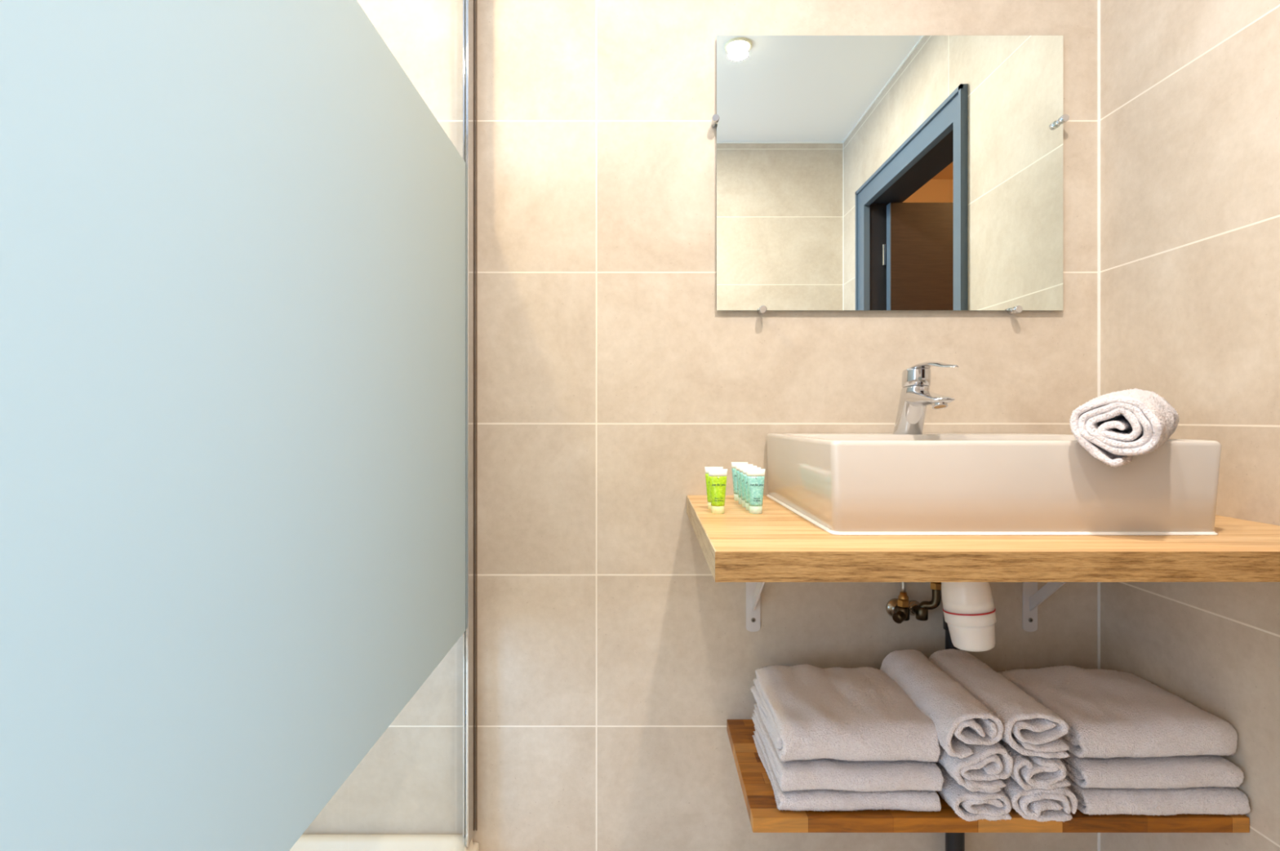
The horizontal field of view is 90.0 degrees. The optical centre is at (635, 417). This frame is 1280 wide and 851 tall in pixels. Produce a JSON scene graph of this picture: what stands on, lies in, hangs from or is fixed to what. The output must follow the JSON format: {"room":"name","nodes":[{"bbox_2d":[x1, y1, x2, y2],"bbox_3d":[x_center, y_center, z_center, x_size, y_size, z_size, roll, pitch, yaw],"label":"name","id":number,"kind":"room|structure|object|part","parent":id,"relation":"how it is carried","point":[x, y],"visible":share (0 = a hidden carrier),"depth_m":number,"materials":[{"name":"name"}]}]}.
{"room":"bathroom","nodes":[
{"label":"bathroom","id":0,"kind":"room"},
{"bbox_2d":[302,0,1097,850],"bbox_3d":[0.478,-0.220,1.474,3.876,2.540,0.140,0,0,0],"label":"wall","id":1,"kind":"structure","parent":0,"point":[614,664],"depth_m":1.40,"materials":[{"name":"beige tile"}]},
{"bbox_2d":[746,582,764,632],"bbox_3d":[0.257,0.339,1.254,0.031,0.260,0.300,0,0,0],"label":"bracket","id":2,"kind":"object","parent":1,"relation":"attached to","point":[753,590],"visible":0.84,"depth_m":1.40,"materials":[{"name":"white metal"}]},
{"bbox_2d":[711,35,1069,314],"bbox_3d":[0.546,-0.528,1.387,0.766,0.607,0.034,0,0,0],"label":"wall mirror","id":3,"kind":"object","parent":1,"relation":"attached to","point":[855,172],"visible":1,"depth_m":1.39,"materials":[{"name":"white mirror"}]},
{"bbox_2d":[885,582,909,623],"bbox_3d":[0.565,0.324,1.367,0.043,0.230,0.077,0,0,5],"label":"angle valve","id":4,"kind":"object","parent":1,"relation":"attached to","point":[898,609],"visible":0.72,"depth_m":1.35,"materials":[{"name":"gold metal"}]},
{"bbox_3d":[0.555,0.422,1.353,0.023,0.027,0.023,0,0,-34],"label":"valve knob","id":5,"kind":"part","parent":4,"relation":"part of","materials":[{"name":"grey metal"}]},
{"bbox_2d":[908,582,941,621],"bbox_3d":[0.619,0.321,1.360,0.045,0.226,0.100,0,0,-15],"label":"angle valve","id":6,"kind":"object","parent":1,"relation":"attached to","point":[920,611],"visible":0.7,"depth_m":1.35,"materials":[{"name":"gold metal"}]},
{"bbox_2d":[942,611,964,850],"bbox_3d":[0.652,0.674,1.287,0.045,0.752,0.198,0,0,19],"label":"pipe","id":7,"kind":"object","parent":1,"relation":"attached to","point":[953,842],"visible":0.03,"depth_m":1.35,"materials":[{"name":"black"}]},
{"bbox_2d":[686,495,1279,582],"bbox_3d":[0.558,0.190,1.108,0.915,0.038,0.590,0,0,0],"label":"countertop","id":8,"kind":"structure","parent":1,"relation":"attached to","point":[777,544],"depth_m":0.81,"materials":[{"name":"brown wood"}]},
{"bbox_2d":[704,466,723,510],"bbox_3d":[0.145,0.131,1.190,0.028,0.079,0.027,0,0,39],"label":"toiletry tube","id":9,"kind":"object","parent":8,"relation":"on","point":[706,468],"visible":0.15,"depth_m":1.19,"materials":[{"name":"green plastic"}]},
{"bbox_2d":[708,469,727,514],"bbox_3d":[0.146,0.131,1.140,0.028,0.079,0.027,0,0,41],"label":"toiletry tube","id":10,"kind":"object","parent":8,"relation":"on","point":[717,477],"visible":1,"depth_m":1.14,"materials":[{"name":"green plastic"}]},
{"bbox_2d":[731,462,747,501],"bbox_3d":[0.213,0.131,1.317,0.028,0.079,0.027,0,0,44],"label":"toiletry tube","id":11,"kind":"object","parent":8,"relation":"on","point":[733,464],"visible":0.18,"depth_m":1.31,"materials":[{"name":"green plastic"}]},
{"bbox_2d":[735,464,752,505],"bbox_3d":[0.213,0.131,1.260,0.028,0.079,0.027,0,0,42],"label":"toiletry tube","id":12,"kind":"object","parent":8,"relation":"on","point":[740,500],"visible":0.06,"depth_m":1.26,"materials":[{"name":"green plastic"}]},
{"bbox_2d":[738,466,756,507],"bbox_3d":[0.213,0.131,1.220,0.028,0.079,0.027,0,0,44],"label":"toiletry tube","id":13,"kind":"object","parent":8,"relation":"on","point":[740,469],"visible":0.12,"depth_m":1.22,"materials":[{"name":"green plastic"}]},
{"bbox_2d":[742,467,760,511],"bbox_3d":[0.213,0.131,1.180,0.028,0.079,0.027,0,0,43],"label":"toiletry tube","id":14,"kind":"object","parent":8,"relation":"on","point":[744,476],"visible":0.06,"depth_m":1.18,"materials":[{"name":"green plastic"}]},
{"bbox_2d":[746,469,764,514],"bbox_3d":[0.213,0.131,1.140,0.028,0.079,0.027,0,0,41],"label":"toiletry tube","id":15,"kind":"object","parent":8,"relation":"on","point":[755,477],"visible":1,"depth_m":1.14,"materials":[{"name":"teal plastic"}]},
{"bbox_2d":[941,582,996,652],"bbox_3d":[0.592,0.308,1.140,0.086,0.206,0.086,0,0,0],"label":"trap","id":16,"kind":"object","parent":8,"relation":"attached to","point":[969,611],"visible":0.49,"depth_m":1.11,"materials":[{"name":"white plastic"}]},
{"bbox_2d":[766,433,1221,535],"bbox_3d":[0.570,0.102,1.163,0.575,0.137,0.474,0,0,0],"label":"washbasin","id":17,"kind":"object","parent":8,"relation":"on","point":[842,484],"visible":0.98,"depth_m":0.93,"materials":[{"name":"white ceramic"}]},
{"bbox_2d":[893,361,959,434],"bbox_3d":[0.555,-0.036,1.223,0.055,0.140,0.227,0,0,0],"label":"faucet","id":18,"kind":"object","parent":17,"relation":"on","point":[916,396],"visible":1,"depth_m":1.25,"materials":[{"name":"silver metal"}]},
{"bbox_3d":[0.555,-0.040,1.220,0.050,0.038,0.131,0,0,0],"label":"spout","id":19,"kind":"part","parent":18,"relation":"part of","materials":[{"name":"silver metal"}]},
{"bbox_3d":[0.555,-0.097,1.192,0.040,0.019,0.165,0,0,0],"label":"lever","id":20,"kind":"part","parent":18,"relation":"part of","materials":[{"name":"silver metal"}]},
{"bbox_2d":[1069,387,1179,467],"bbox_3d":[0.732,0.012,0.957,0.111,0.115,0.238,0,0,44],"label":"rolled towel","id":21,"kind":"object","parent":17,"relation":"on","point":[1113,428],"visible":1,"depth_m":0.88,"materials":[{"name":"white fabric"}]},
{"bbox_2d":[726,720,1249,833],"bbox_3d":[0.604,0.674,1.230,0.822,0.025,0.346,0,0,0],"label":"wall shelf","id":22,"kind":"object","parent":1,"relation":"attached to","point":[764,815],"visible":0.37,"depth_m":1.06,"materials":[{"name":"brown wood"}]},
{"bbox_2d":[751,725,942,813],"bbox_3d":[0.374,0.645,1.194,0.277,0.033,0.267,0,0,0],"label":"folded towel","id":23,"kind":"object","parent":22,"relation":"on","point":[820,800],"visible":0.28,"depth_m":1.07,"materials":[{"name":"white fabric"}]},
{"bbox_2d":[751,703,943,792],"bbox_3d":[0.377,0.607,1.199,0.280,0.047,0.279,0,0,0],"label":"folded towel","id":24,"kind":"object","parent":23,"relation":"on","point":[830,775],"visible":0.43,"depth_m":1.07,"materials":[{"name":"white fabric"}]},
{"bbox_2d":[750,663,941,763],"bbox_3d":[0.377,0.548,1.202,0.281,0.084,0.278,0,0,0],"label":"folded towel","id":25,"kind":"object","parent":24,"relation":"on","point":[810,713],"visible":1,"depth_m":1.11,"materials":[{"name":"white fabric"}]},
{"bbox_2d":[933,761,1011,822],"bbox_3d":[0.568,0.637,1.188,0.104,0.051,0.300,0,0,0],"label":"rolled towel","id":26,"kind":"object","parent":22,"relation":"on","point":[970,806],"visible":0.27,"depth_m":1.05,"materials":[{"name":"white fabric"}]},
{"bbox_2d":[937,742,1013,794],"bbox_3d":[0.569,0.578,1.188,0.104,0.080,0.301,0,0,0],"label":"rolled towel","id":27,"kind":"object","parent":26,"relation":"on","point":[982,771],"visible":0.21,"depth_m":1.04,"materials":[{"name":"white fabric"}]},
{"bbox_2d":[880,649,1004,759],"bbox_3d":[0.554,0.519,1.189,0.102,0.081,0.298,0,0,0],"label":"rolled towel","id":28,"kind":"object","parent":27,"relation":"on","point":[959,719],"visible":0.92,"depth_m":1.10,"materials":[{"name":"white fabric"}]},
{"bbox_2d":[1000,777,1078,822],"bbox_3d":[0.669,0.634,1.187,0.115,0.058,0.303,0,0,0],"label":"rolled towel","id":29,"kind":"object","parent":22,"relation":"on","point":[1041,806],"visible":0.29,"depth_m":1.04,"materials":[{"name":"white fabric"}]},
{"bbox_2d":[998,739,1071,791],"bbox_3d":[0.664,0.584,1.187,0.102,0.055,0.303,0,0,0],"label":"rolled towel","id":30,"kind":"object","parent":29,"relation":"on","point":[1030,773],"visible":0.23,"depth_m":1.04,"materials":[{"name":"white fabric"}]},
{"bbox_2d":[928,648,1070,759],"bbox_3d":[0.656,0.520,1.188,0.110,0.079,0.301,0,0,0],"label":"rolled towel","id":31,"kind":"object","parent":30,"relation":"on","point":[1032,729],"visible":0.73,"depth_m":1.08,"materials":[{"name":"white fabric"}]},
{"bbox_2d":[1065,776,1250,816],"bbox_3d":[0.877,0.640,1.182,0.274,0.043,0.267,0,0,0],"label":"folded towel","id":32,"kind":"object","parent":22,"relation":"on","point":[1209,801],"visible":0.25,"depth_m":1.05,"materials":[{"name":"white fabric"}]},
{"bbox_2d":[1058,750,1244,790],"bbox_3d":[0.873,0.596,1.182,0.276,0.050,0.268,0,0,0],"label":"folded towel","id":33,"kind":"object","parent":32,"relation":"on","point":[1199,771],"visible":0.32,"depth_m":1.06,"materials":[{"name":"white fabric"}]},
{"bbox_2d":[996,665,1237,759],"bbox_3d":[0.873,0.539,1.187,0.284,0.077,0.269,0,0,0],"label":"folded towel","id":34,"kind":"object","parent":33,"relation":"on","point":[1108,714],"visible":0.88,"depth_m":1.09,"materials":[{"name":"white fabric"}]},
{"bbox_2d":[1022,582,1066,632],"bbox_3d":[0.863,0.339,1.254,0.031,0.260,0.300,0,0,0],"label":"bracket","id":35,"kind":"object","parent":1,"relation":"attached to","point":[1033,598],"visible":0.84,"depth_m":1.40,"materials":[{"name":"white metal"}]},
{"bbox_3d":[0.863,0.339,1.402,0.031,0.260,0.004,0,0,0],"label":"wall plate","id":36,"kind":"part","parent":35,"relation":"part of","materials":[{"name":"white metal"}]},
{"bbox_2d":[1097,0,1100,850],"bbox_3d":[1.014,-0.147,1.402,0.004,2.394,0.004,0,0,0],"label":"trim","id":37,"kind":"structure","parent":1,"relation":"attached to","point":[1099,1],"depth_m":1.40,"materials":[{"name":"white"}]},
{"bbox_2d":[1100,0,1279,850],"bbox_3d":[1.086,-0.220,0.526,0.140,2.540,1.755,0,0,0],"label":"wall","id":38,"kind":"structure","parent":0,"point":[1190,89],"depth_m":1.15,"materials":[{"name":"beige tile"}]},
{"bbox_3d":[-0.152,1.100,0.526,2.616,0.100,2.035,0,0,0],"label":"floor","id":39,"kind":"structure","parent":0,"visible":0},
{"bbox_2d":[289,835,479,850],"bbox_3d":[-0.831,0.977,0.778,0.975,0.146,1.248,0,0,0],"label":"shower tray","id":40,"kind":"object","parent":39,"relation":"on","point":[305,842],"visible":0.4,"depth_m":1.37,"materials":[{"name":"white ceramic"}]},
{"bbox_2d":[0,0,477,850],"bbox_3d":[-0.360,-0.106,0.784,0.024,2.020,1.240,0,0,0],"label":"screen","id":41,"kind":"object","parent":40,"relation":"on","point":[237,237],"visible":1,"depth_m":0.55,"materials":[{"name":"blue glass"}]}
]}

